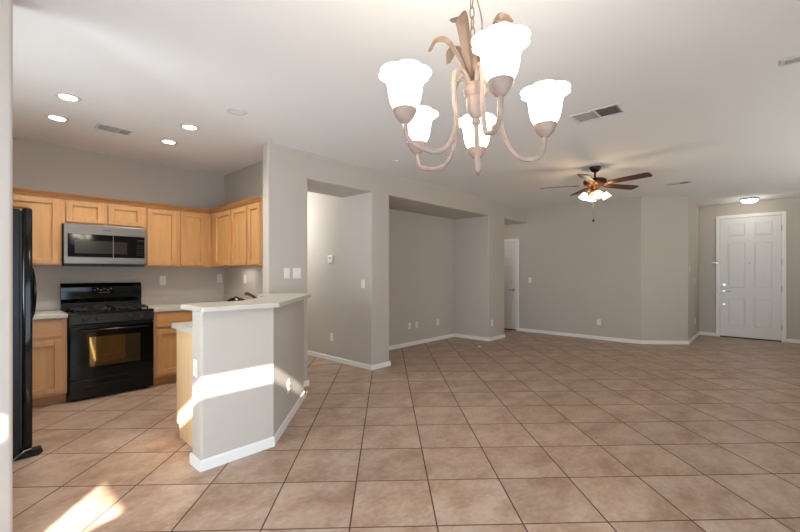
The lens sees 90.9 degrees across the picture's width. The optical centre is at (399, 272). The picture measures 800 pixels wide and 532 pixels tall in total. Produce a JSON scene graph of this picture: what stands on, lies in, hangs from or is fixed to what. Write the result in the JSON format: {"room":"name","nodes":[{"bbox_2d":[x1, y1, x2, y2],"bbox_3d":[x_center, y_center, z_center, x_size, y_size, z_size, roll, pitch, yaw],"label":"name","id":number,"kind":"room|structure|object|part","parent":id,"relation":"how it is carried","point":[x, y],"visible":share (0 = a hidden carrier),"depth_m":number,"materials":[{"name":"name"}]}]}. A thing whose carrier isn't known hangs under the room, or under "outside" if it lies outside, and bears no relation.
{"room":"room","nodes":[
{"label":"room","id":0,"kind":"room"},
{"bbox_2d":[13,138,223,309],"bbox_3d":[-3.730,-0.043,4.613,0.150,2.745,3.250,0,0,43],"label":"wall","id":1,"kind":"structure","parent":0,"point":[36,165],"depth_m":4.81,"materials":[{"name":"beige paint"}]},
{"bbox_2d":[13,187,61,265],"bbox_3d":[-4.002,-0.455,3.947,0.355,0.770,0.905,0,0,43],"label":"upper cabinet","id":2,"kind":"object","parent":1,"relation":"attached to","point":[46,206],"visible":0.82,"depth_m":4.08,"materials":[{"name":"brown wood"}]},
{"bbox_3d":[-3.900,-0.431,3.852,0.004,0.575,0.753,0,0,43],"label":"door panel","id":3,"kind":"part","parent":2,"relation":"part of","materials":[{"name":"brown wood"}]},
{"bbox_3d":[-3.887,-0.815,3.840,0.040,0.050,0.905,0,0,43],"label":"crown molding","id":4,"kind":"part","parent":2,"relation":"part of","materials":[{"name":"brown wood"}]},
{"bbox_2d":[35,301,58,310],"bbox_3d":[-4.124,0.386,4.072,0.009,0.141,0.920,0,0,43],"label":"backsplash","id":5,"kind":"structure","parent":1,"relation":"attached to","point":[40,305],"depth_m":4.33,"materials":[{"name":"beige laminate"}]},
{"bbox_2d":[62,193,145,228],"bbox_3d":[-3.432,-0.681,4.558,0.355,0.317,0.765,0,0,43],"label":"upper cabinet","id":6,"kind":"object","parent":1,"relation":"attached to","point":[76,209],"visible":0.94,"depth_m":4.42,"materials":[{"name":"brown wood"}]},
{"bbox_3d":[-3.452,-0.658,4.318,0.023,0.233,0.326,0,0,43],"label":"door","id":7,"kind":"part","parent":6,"relation":"part of","materials":[{"name":"brown wood"}]},
{"bbox_3d":[-3.458,-0.658,4.324,0.004,0.121,0.214,0,0,43],"label":"door panel","id":8,"kind":"part","parent":6,"relation":"part of","materials":[{"name":"brown wood"}]},
{"bbox_2d":[62,223,145,266],"bbox_3d":[-3.413,-0.295,4.541,0.390,0.450,0.752,0,0,43],"label":"microwave","id":9,"kind":"object","parent":6,"relation":"attached to","point":[82,244],"visible":0.98,"depth_m":4.38,"materials":[{"name":"silver metal"}]},
{"bbox_3d":[-3.269,-0.292,4.416,0.004,0.250,0.703,0,0,43],"label":"glass","id":10,"kind":"part","parent":9,"relation":"part of","materials":[{"name":"black glass"}]},
{"bbox_3d":[-3.317,-0.815,4.451,0.040,0.050,0.765,0,0,43],"label":"crown molding","id":11,"kind":"part","parent":6,"relation":"part of","materials":[{"name":"brown wood"}]},
{"bbox_3d":[-3.197,-0.658,4.591,0.023,0.233,0.337,0,0,43],"label":"door","id":12,"kind":"part","parent":6,"relation":"part of","materials":[{"name":"brown wood"}]},
{"bbox_3d":[-3.203,-0.658,4.597,0.004,0.121,0.225,0,0,43],"label":"door panel","id":13,"kind":"part","parent":6,"relation":"part of","materials":[{"name":"brown wood"}]},
{"bbox_2d":[160,276,165,284],"bbox_3d":[-3.107,0.105,5.162,0.011,0.117,0.072,0,0,43],"label":"outlet","id":14,"kind":"object","parent":1,"relation":"attached to","point":[162,278],"visible":1,"depth_m":5.16,"materials":[{"name":"white plastic"}]},
{"bbox_2d":[144,202,210,266],"bbox_3d":[-2.909,-0.455,5.119,0.355,0.770,0.766,0,0,43],"label":"upper cabinet","id":15,"kind":"object","parent":1,"relation":"attached to","point":[176,236],"visible":0.95,"depth_m":5.00,"materials":[{"name":"brown wood"}]},
{"bbox_3d":[-2.939,-0.431,4.868,0.023,0.687,0.326,0,0,43],"label":"door","id":16,"kind":"part","parent":15,"relation":"part of","materials":[{"name":"brown wood"}]},
{"bbox_3d":[-2.945,-0.431,4.874,0.004,0.575,0.214,0,0,43],"label":"door panel","id":17,"kind":"part","parent":15,"relation":"part of","materials":[{"name":"brown wood"}]},
{"bbox_3d":[-2.799,-0.815,5.005,0.040,0.050,0.750,0,0,43],"label":"crown molding","id":18,"kind":"part","parent":15,"relation":"part of","materials":[{"name":"brown wood"}]},
{"bbox_3d":[-2.696,-0.431,5.128,0.023,0.687,0.298,0,0,43],"label":"door","id":19,"kind":"part","parent":15,"relation":"part of","materials":[{"name":"brown wood"}]},
{"bbox_3d":[-2.702,-0.431,5.134,0.004,0.575,0.186,0,0,43],"label":"door panel","id":20,"kind":"part","parent":15,"relation":"part of","materials":[{"name":"brown wood"}]},
{"bbox_2d":[217,274,221,281],"bbox_3d":[-2.606,0.085,5.698,0.011,0.117,0.072,0,0,43],"label":"outlet","id":21,"kind":"object","parent":1,"relation":"attached to","point":[219,276],"visible":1,"depth_m":5.69,"materials":[{"name":"white plastic"}]},
{"bbox_2d":[0,0,272,531],"bbox_3d":[-2.491,-0.043,1.502,0.190,2.745,4.294,0,0,43],"label":"wall","id":22,"kind":"structure","parent":0,"point":[232,388],"depth_m":2.68,"materials":[{"name":"beige paint"}]},
{"bbox_2d":[193,359,196,376],"bbox_3d":[-1.402,0.654,2.692,0.072,0.117,0.010,0,0,43],"label":"outlet","id":23,"kind":"object","parent":22,"relation":"attached to","point":[194,360],"visible":1,"depth_m":2.68,"materials":[{"name":"white plastic"}]},
{"bbox_2d":[224,142,306,380],"bbox_3d":[-2.221,-0.043,5.349,2.650,2.745,0.505,0,0,43],"label":"wall column","id":24,"kind":"structure","parent":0,"point":[280,178],"depth_m":4.50,"materials":[{"name":"beige paint"}]},
{"bbox_2d":[209,200,251,267],"bbox_3d":[-2.060,-0.455,5.035,1.075,0.770,0.348,0,0,43],"label":"upper cabinet","id":25,"kind":"object","parent":24,"relation":"attached to","point":[229,221],"visible":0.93,"depth_m":4.87,"materials":[{"name":"brown wood"}]},
{"bbox_3d":[-2.263,-0.431,5.025,0.463,0.687,0.023,0,0,43],"label":"door","id":26,"kind":"part","parent":25,"relation":"part of","materials":[{"name":"brown wood"}]},
{"bbox_3d":[-2.257,-0.431,5.031,0.351,0.575,0.004,0,0,43],"label":"door panel","id":27,"kind":"part","parent":25,"relation":"part of","materials":[{"name":"brown wood"}]},
{"bbox_3d":[-2.165,-0.815,4.922,1.075,0.050,0.040,0,0,43],"label":"crown molding","id":28,"kind":"part","parent":25,"relation":"part of","materials":[{"name":"brown wood"}]},
{"bbox_3d":[-1.920,-0.431,4.705,0.386,0.687,0.023,0,0,43],"label":"door","id":29,"kind":"part","parent":25,"relation":"part of","materials":[{"name":"brown wood"}]},
{"bbox_3d":[-1.914,-0.431,4.711,0.274,0.575,0.004,0,0,43],"label":"door panel","id":30,"kind":"part","parent":25,"relation":"part of","materials":[{"name":"brown wood"}]},
{"bbox_2d":[245,196,262,266],"bbox_3d":[-1.551,-0.455,4.559,0.316,0.770,0.348,0,0,43],"label":"upper cabinet","id":31,"kind":"object","parent":24,"relation":"attached to","point":[255,204],"visible":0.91,"depth_m":4.44,"materials":[{"name":"brown wood"}]},
{"bbox_3d":[-1.656,-0.815,4.447,0.316,0.050,0.040,0,0,43],"label":"crown molding","id":32,"kind":"part","parent":31,"relation":"part of","materials":[{"name":"brown wood"}]},
{"bbox_3d":[-1.647,-0.431,4.449,0.283,0.687,0.023,0,0,43],"label":"door","id":33,"kind":"part","parent":31,"relation":"part of","materials":[{"name":"brown wood"}]},
{"bbox_3d":[-1.641,-0.431,4.456,0.171,0.575,0.004,0,0,43],"label":"door panel","id":34,"kind":"part","parent":31,"relation":"part of","materials":[{"name":"brown wood"}]},
{"bbox_2d":[284,268,289,277],"bbox_3d":[-1.267,0.007,4.422,0.010,0.117,0.072,0,0,43],"label":"light switch","id":35,"kind":"object","parent":24,"relation":"attached to","point":[286,270],"visible":1,"depth_m":4.42,"materials":[{"name":"white plastic"}]},
{"bbox_2d":[293,268,300,277],"bbox_3d":[-1.180,0.007,4.515,0.010,0.117,0.100,0,0,43],"label":"light switch","id":36,"kind":"object","parent":24,"relation":"attached to","point":[296,271],"visible":1,"depth_m":4.51,"materials":[{"name":"white plastic"}]},
{"bbox_2d":[304,380,308,386],"bbox_3d":[-2.132,1.297,5.436,2.662,0.066,0.281,0,0,43],"label":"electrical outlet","id":37,"kind":"structure","parent":24,"relation":"attached to","point":[306,383],"depth_m":4.60,"materials":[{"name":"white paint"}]},
{"bbox_2d":[273,299,303,435],"bbox_3d":[-1.099,0.796,3.723,0.338,1.068,1.430,0,0,-12],"label":"wall","id":38,"kind":"structure","parent":0,"point":[288,320],"depth_m":3.46,"materials":[{"name":"beige paint"}]},
{"bbox_2d":[180,293,309,312],"bbox_3d":[-1.209,0.244,3.499,0.662,0.036,1.887,0,0,3],"label":"bar","id":39,"kind":"object","parent":38,"relation":"on","point":[269,300],"visible":1,"depth_m":2.89,"materials":[{"name":"beige stone"}]},
{"bbox_2d":[190,391,304,471],"bbox_3d":[-1.136,1.292,3.497,0.470,0.075,1.794,0,0,7],"label":"baseboard","id":40,"kind":"structure","parent":38,"relation":"attached to","point":[199,465],"depth_m":2.84,"materials":[{"name":"white paint"}]},
{"bbox_2d":[287,379,289,393],"bbox_3d":[-0.984,1.010,3.491,0.011,0.117,0.072,0,0,-2],"label":"outlet","id":41,"kind":"object","parent":38,"relation":"attached to","point":[288,381],"visible":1,"depth_m":3.47,"materials":[{"name":"white plastic"}]},
{"bbox_2d":[307,169,503,364],"bbox_3d":[-0.087,-0.043,7.634,2.650,2.745,3.718,0,0,43],"label":"wall niche","id":42,"kind":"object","parent":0,"point":[423,269],"visible":0.87,"depth_m":6.82,"materials":[{"name":"beige paint"}]},
{"bbox_2d":[328,255,332,262],"bbox_3d":[-1.055,-0.205,5.975,0.120,0.120,0.027,0,0,43],"label":"thermostat","id":43,"kind":"object","parent":42,"relation":"attached to","point":[330,257],"visible":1,"depth_m":5.95,"materials":[{"name":"white plastic"}]},
{"bbox_2d":[361,280,364,287],"bbox_3d":[-0.516,0.160,5.483,0.072,0.117,0.010,0,0,43],"label":"light switch","id":44,"kind":"object","parent":42,"relation":"attached to","point":[362,281],"visible":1,"depth_m":5.48,"materials":[{"name":"white plastic"}]},
{"bbox_2d":[307,333,505,369],"bbox_3d":[-0.083,1.297,7.630,2.662,0.066,3.742,0,0,43],"label":"baseboard","id":45,"kind":"structure","parent":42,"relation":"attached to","point":[333,358],"depth_m":6.80,"materials":[{"name":"white paint"}]},
{"bbox_2d":[13,0,799,208],"bbox_3d":[1.422,-1.475,4.159,10.000,0.120,13.580,0,0,43],"label":"ceiling","id":46,"kind":"structure","parent":0,"point":[704,92],"depth_m":2.97,"materials":[{"name":"white paint"}]},
{"bbox_2d":[45,114,69,121],"bbox_3d":[-3.137,-1.412,3.608,0.172,0.006,0.172,0,0,43],"label":"recessed light","id":47,"kind":"object","parent":46,"relation":"in","point":[50,116],"visible":1,"depth_m":3.60,"materials":[{"name":"white metal"}]},
{"bbox_2d":[54,92,81,101],"bbox_3d":[-2.676,-1.412,3.178,0.172,0.006,0.172,0,0,43],"label":"recessed light","id":48,"kind":"object","parent":46,"relation":"in","point":[65,96],"visible":1,"depth_m":3.17,"materials":[{"name":"white metal"}]},
{"bbox_2d":[94,123,133,135],"bbox_3d":[-2.825,-1.410,3.891,0.190,0.008,0.290,0,0,43],"label":"ceiling vent","id":49,"kind":"object","parent":46,"relation":"in","point":[99,126],"visible":1,"depth_m":3.88,"materials":[{"name":"white metal"}]},
{"bbox_2d":[159,139,177,143],"bbox_3d":[-2.501,-1.412,4.259,0.172,0.006,0.172,0,0,43],"label":"recessed light","id":50,"kind":"object","parent":46,"relation":"in","point":[166,141],"visible":1,"depth_m":4.24,"materials":[{"name":"white metal"}]},
{"bbox_2d":[180,124,199,130],"bbox_3d":[-2.044,-1.412,3.832,0.172,0.006,0.172,0,0,43],"label":"recessed light","id":51,"kind":"object","parent":46,"relation":"in","point":[184,126],"visible":1,"depth_m":3.83,"materials":[{"name":"white metal"}]},
{"bbox_2d":[226,108,246,115],"bbox_3d":[-1.434,-1.412,3.467,0.172,0.006,0.172,0,0,43],"label":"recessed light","id":52,"kind":"object","parent":46,"relation":"in","point":[234,111],"visible":1,"depth_m":3.45,"materials":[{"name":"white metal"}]},
{"bbox_2d":[379,0,570,175],"bbox_3d":[0.232,-0.892,1.477,0.679,1.044,0.697,0,0,43],"label":"chandelier","id":53,"kind":"object","parent":46,"relation":"hanging from","point":[498,48],"visible":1,"depth_m":1.39,"materials":[{"name":"white glass"}]},
{"bbox_3d":[0.017,-0.607,1.330,0.175,0.132,0.181,0,0,43],"label":"lamp shade","id":54,"kind":"part","parent":53,"relation":"part of","materials":[{"name":"white glass"}]},
{"bbox_3d":[0.072,-0.606,1.670,0.174,0.132,0.181,0,0,43],"label":"lamp shade","id":55,"kind":"part","parent":53,"relation":"part of","materials":[{"name":"white glass"}]},
{"bbox_3d":[0.143,-0.581,1.392,0.296,0.333,0.021,0,0,-27],"label":"arm","id":56,"kind":"part","parent":53,"relation":"part of","materials":[{"name":"beige metal"}]},
{"bbox_3d":[0.172,-0.580,1.570,0.023,0.334,0.299,0,0,-44],"label":"arm","id":57,"kind":"part","parent":53,"relation":"part of","materials":[{"name":"beige metal"}]},
{"bbox_3d":[0.336,-0.600,1.725,0.178,0.132,0.180,0,0,43],"label":"lamp shade","id":58,"kind":"part","parent":53,"relation":"part of","materials":[{"name":"white glass"}]},
{"bbox_3d":[0.291,-1.087,1.460,0.032,0.556,0.006,0,0,0],"label":"cord","id":59,"kind":"part","parent":53,"relation":"part of","materials":[{"name":"beige metal"}]},
{"bbox_3d":[0.294,-0.596,1.322,0.025,0.302,0.271,0,0,-7],"label":"arm","id":60,"kind":"part","parent":53,"relation":"part of","materials":[{"name":"beige metal"}]},
{"bbox_3d":[0.305,-0.638,1.195,0.182,0.132,0.173,0,0,43],"label":"lamp shade","id":61,"kind":"part","parent":53,"relation":"part of","materials":[{"name":"white glass"}]},
{"bbox_3d":[0.412,-0.577,1.452,0.260,0.340,0.017,0,0,3],"label":"arm","id":62,"kind":"part","parent":53,"relation":"part of","materials":[{"name":"beige metal"}]},
{"bbox_3d":[0.532,-0.600,1.445,0.181,0.132,0.177,0,0,43],"label":"lamp shade","id":63,"kind":"part","parent":53,"relation":"part of","materials":[{"name":"white glass"}]},
{"bbox_2d":[540,166,652,221],"bbox_3d":[2.603,-1.042,5.247,1.329,0.744,1.306,0,0,43],"label":"ceiling fan","id":64,"kind":"object","parent":46,"relation":"hanging from","point":[595,183],"visible":1,"depth_m":5.23,"materials":[{"name":"brown wood"}]},
{"bbox_3d":[2.627,-1.177,5.725,0.135,0.034,0.502,0,0,1],"label":"blade","id":65,"kind":"part","parent":64,"relation":"part of","materials":[{"name":"brown wood"}]},
{"bbox_3d":[2.466,-1.023,5.309,0.108,0.106,0.108,0,0,43],"label":"lamp shade","id":66,"kind":"part","parent":64,"relation":"part of","materials":[{"name":"white glass"}]},
{"bbox_3d":[2.347,-1.177,4.934,0.135,0.034,0.502,0,0,37],"label":"blade","id":67,"kind":"part","parent":64,"relation":"part of","materials":[{"name":"brown wood"}]},
{"bbox_3d":[2.640,-1.023,5.434,0.108,0.106,0.108,0,0,43],"label":"lamp shade","id":68,"kind":"part","parent":64,"relation":"part of","materials":[{"name":"white glass"}]},
{"bbox_3d":[2.591,-1.023,5.135,0.108,0.106,0.108,0,0,43],"label":"lamp shade","id":69,"kind":"part","parent":64,"relation":"part of","materials":[{"name":"white glass"}]},
{"bbox_3d":[2.765,-1.023,5.260,0.108,0.106,0.108,0,0,43],"label":"lamp shade","id":70,"kind":"part","parent":64,"relation":"part of","materials":[{"name":"white glass"}]},
{"bbox_3d":[3.038,-1.177,5.410,0.502,0.034,0.135,0,0,-16],"label":"blade","id":71,"kind":"part","parent":64,"relation":"part of","materials":[{"name":"brown wood"}]},
{"bbox_3d":[2.865,-1.177,4.921,0.135,0.034,0.502,0,0,-34],"label":"blade","id":72,"kind":"part","parent":64,"relation":"part of","materials":[{"name":"brown wood"}]},
{"bbox_2d":[570,103,625,123],"bbox_3d":[1.756,-1.410,3.505,0.400,0.008,0.240,0,0,43],"label":"ceiling vent","id":73,"kind":"object","parent":46,"relation":"in","point":[613,109],"visible":1,"depth_m":3.49,"materials":[{"name":"white metal"}]},
{"bbox_2d":[666,181,691,185],"bbox_3d":[4.408,-1.410,6.228,0.320,0.008,0.140,0,0,43],"label":"ceiling vent","id":74,"kind":"object","parent":46,"relation":"in","point":[684,182],"visible":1,"depth_m":6.22,"materials":[{"name":"white metal"}]},
{"bbox_2d":[740,197,758,202],"bbox_3d":[6.664,-1.368,7.514,0.280,0.094,0.280,0,0,43],"label":"ceiling light","id":75,"kind":"object","parent":46,"relation":"attached to","point":[749,199],"visible":1,"depth_m":7.43,"materials":[{"name":"white glass"}]},
{"bbox_2d":[780,55,799,66],"bbox_3d":[2.701,-1.410,2.540,0.360,0.008,0.100,0,0,43],"label":"ceiling vent","id":76,"kind":"object","parent":46,"relation":"in","point":[796,59],"visible":1,"depth_m":2.63,"materials":[{"name":"white metal"}]},
{"bbox_2d":[13,329,799,531],"bbox_3d":[1.381,1.390,4.115,10.000,0.120,13.700,0,0,43],"label":"floor","id":77,"kind":"structure","parent":0,"point":[521,431],"depth_m":2.96,"materials":[{"name":"beige tile"}]},
{"bbox_2d":[13,205,42,461],"bbox_3d":[-3.242,0.427,2.873,0.925,1.806,0.874,0,0,43],"label":"refrigerator","id":78,"kind":"object","parent":77,"relation":"on","point":[24,279],"visible":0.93,"depth_m":2.82,"materials":[{"name":"black metal"}]},
{"bbox_2d":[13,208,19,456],"bbox_3d":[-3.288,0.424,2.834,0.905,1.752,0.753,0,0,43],"label":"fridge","id":79,"kind":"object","parent":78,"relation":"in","point":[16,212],"depth_m":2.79,"materials":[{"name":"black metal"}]},
{"bbox_3d":[-2.825,0.402,2.969,0.418,1.727,0.054,0,0,43],"label":"door","id":80,"kind":"part","parent":78,"relation":"part of","materials":[{"name":"black metal"}]},
{"bbox_3d":[-2.909,0.165,3.111,0.026,0.434,0.060,0,0,43],"label":"handle","id":81,"kind":"part","parent":78,"relation":"part of","materials":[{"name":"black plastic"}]},
{"bbox_2d":[32,318,66,407],"bbox_3d":[-3.906,0.894,3.866,0.603,0.872,0.918,0,0,43],"label":"base cabinet","id":82,"kind":"object","parent":77,"relation":"on","point":[49,336],"visible":0.53,"depth_m":3.91,"materials":[{"name":"brown wood"}]},
{"bbox_3d":[-3.554,0.935,3.830,0.004,0.418,0.293,0,0,43],"label":"door panel","id":83,"kind":"part","parent":82,"relation":"part of","materials":[{"name":"brown wood"}]},
{"bbox_3d":[-3.548,0.560,3.824,0.023,0.160,0.405,0,0,43],"label":"drawer","id":84,"kind":"part","parent":82,"relation":"part of","materials":[{"name":"brown wood"}]},
{"bbox_3d":[-3.548,0.935,3.824,0.023,0.530,0.405,0,0,43],"label":"door","id":85,"kind":"part","parent":82,"relation":"part of","materials":[{"name":"brown wood"}]},
{"bbox_2d":[32,301,67,319],"bbox_3d":[-3.901,0.386,3.863,0.620,0.141,0.920,0,0,43],"label":"countertop","id":86,"kind":"structure","parent":82,"relation":"on","point":[44,309],"depth_m":4.20,"materials":[{"name":"beige stone"}]},
{"bbox_2d":[60,282,153,400],"bbox_3d":[-3.292,0.726,4.450,0.653,1.208,0.764,0,0,43],"label":"gas range","id":87,"kind":"object","parent":77,"relation":"on","point":[110,333],"visible":0.98,"depth_m":4.31,"materials":[{"name":"black metal"}]},
{"bbox_2d":[61,303,153,315],"bbox_3d":[-3.316,0.405,4.472,0.589,0.065,0.757,0,0,43],"label":"cooktop","id":88,"kind":"object","parent":87,"relation":"in","point":[72,309],"depth_m":4.37,"materials":[{"name":"metal"}]},
{"bbox_2d":[66,315,152,399],"bbox_3d":[-3.325,0.877,4.481,0.563,0.881,0.757,0,0,43],"label":"oven","id":89,"kind":"object","parent":87,"relation":"in","point":[69,316],"depth_m":4.08,"materials":[{"name":"black metal"}]},
{"bbox_3d":[-3.107,1.206,4.277,0.033,0.188,0.749,0,0,43],"label":"storage drawer","id":90,"kind":"part","parent":87,"relation":"part of","materials":[{"name":"black metal"}]},
{"bbox_3d":[-3.104,0.831,4.274,0.039,0.542,0.749,0,0,43],"label":"oven door","id":91,"kind":"part","parent":87,"relation":"part of","materials":[{"name":"black ceramic"}]},
{"bbox_3d":[-3.101,0.494,4.272,0.047,0.115,0.751,0,0,43],"label":"control panel","id":92,"kind":"part","parent":87,"relation":"part of","materials":[{"name":"black metal"}]},
{"bbox_3d":[-3.089,1.182,4.260,0.014,0.016,0.517,0,0,43],"label":"drawer handle","id":93,"kind":"part","parent":87,"relation":"part of","materials":[{"name":"black metal"}]},
{"bbox_3d":[-3.072,0.602,4.245,0.051,0.026,0.617,0,0,43],"label":"oven handle","id":94,"kind":"part","parent":87,"relation":"part of","materials":[{"name":"black metal"}]},
{"bbox_2d":[152,310,191,385],"bbox_3d":[-2.910,0.894,4.932,0.603,0.872,0.455,0,0,43],"label":"base cabinet","id":95,"kind":"object","parent":77,"relation":"on","point":[165,337],"visible":0.53,"depth_m":4.67,"materials":[{"name":"brown wood"}]},
{"bbox_3d":[-2.698,0.935,4.734,0.023,0.530,0.395,0,0,43],"label":"door","id":96,"kind":"part","parent":95,"relation":"part of","materials":[{"name":"brown wood"}]},
{"bbox_3d":[-2.704,0.935,4.740,0.004,0.418,0.283,0,0,43],"label":"door panel","id":97,"kind":"part","parent":95,"relation":"part of","materials":[{"name":"brown wood"}]},
{"bbox_3d":[-2.698,0.560,4.734,0.023,0.160,0.395,0,0,43],"label":"drawer","id":98,"kind":"part","parent":95,"relation":"part of","materials":[{"name":"brown wood"}]},
{"bbox_2d":[177,330,191,446],"bbox_3d":[-1.508,0.894,3.160,0.618,0.872,0.340,0,0,43],"label":"base cabinet","id":99,"kind":"object","parent":77,"relation":"on","point":[184,339],"visible":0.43,"depth_m":3.11,"materials":[{"name":"brown wood"}]},
{"bbox_3d":[-1.947,0.894,4.742,1.100,0.872,0.618,0,0,43],"label":"base cabinet","id":100,"kind":"object","parent":77,"relation":"on","visible":0},
{"bbox_2d":[141,294,257,333],"bbox_3d":[-1.989,0.386,4.275,2.853,0.141,1.363,0,0,43],"label":"countertop","id":101,"kind":"structure","parent":100,"relation":"on","point":[166,303],"depth_m":5.16,"materials":[{"name":"beige stone"}]},
{"bbox_2d":[227,296,244,300],"bbox_3d":[-2.065,0.354,4.967,0.220,0.122,0.220,0,0,7],"label":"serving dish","id":102,"kind":"object","parent":101,"relation":"on","point":[235,298],"visible":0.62,"depth_m":4.90,"materials":[{"name":"black metal"}]},
{"bbox_2d":[244,292,261,297],"bbox_3d":[-1.420,0.301,3.809,0.164,0.228,0.064,0,0,-2],"label":"faucet","id":103,"kind":"object","parent":101,"relation":"on","point":[245,293],"visible":0.43,"depth_m":3.79,"materials":[{"name":"brown metal"}]},
{"bbox_2d":[307,152,526,224],"bbox_3d":[0.424,-1.258,7.164,1.260,0.315,5.810,0,0,43],"label":"wall","id":104,"kind":"structure","parent":0,"point":[405,194],"depth_m":5.97,"materials":[{"name":"beige paint"}]},
{"bbox_2d":[504,196,698,340],"bbox_3d":[3.963,-0.043,8.364,4.628,2.745,1.679,0,0,17],"label":"wall","id":105,"kind":"structure","parent":0,"point":[627,268],"depth_m":7.74,"materials":[{"name":"beige paint"}]},
{"bbox_2d":[504,238,518,330],"bbox_3d":[2.365,0.278,9.257,0.891,2.105,0.078,0,0,43],"label":"door","id":106,"kind":"structure","parent":105,"relation":"in","point":[511,249],"depth_m":9.10,"materials":[{"name":"white paint"}]},
{"bbox_2d":[519,328,715,343],"bbox_3d":[4.566,1.297,8.007,3.961,0.066,1.386,0,0,9],"label":"baseboard","id":107,"kind":"structure","parent":105,"relation":"attached to","point":[520,329],"depth_m":7.82,"materials":[{"name":"white paint"}]},
{"bbox_2d":[699,197,799,341],"bbox_3d":[7.897,-0.043,7.135,4.300,2.745,0.150,0,0,43],"label":"wall","id":108,"kind":"structure","parent":0,"point":[707,214],"depth_m":7.90,"materials":[{"name":"beige paint"}]},
{"bbox_2d":[712,211,785,341],"bbox_3d":[6.937,0.079,7.872,1.117,2.502,0.081,0,0,43],"label":"door","id":109,"kind":"structure","parent":108,"relation":"in","point":[748,263],"depth_m":7.86,"materials":[{"name":"white paint"}]},
{"bbox_2d":[787,339,799,342],"bbox_3d":[8.375,1.297,6.578,2.740,0.066,0.012,0,0,43],"label":"baseboard","id":110,"kind":"structure","parent":108,"relation":"attached to","point":[788,340],"depth_m":7.45,"materials":[{"name":"white paint"}]}
]}

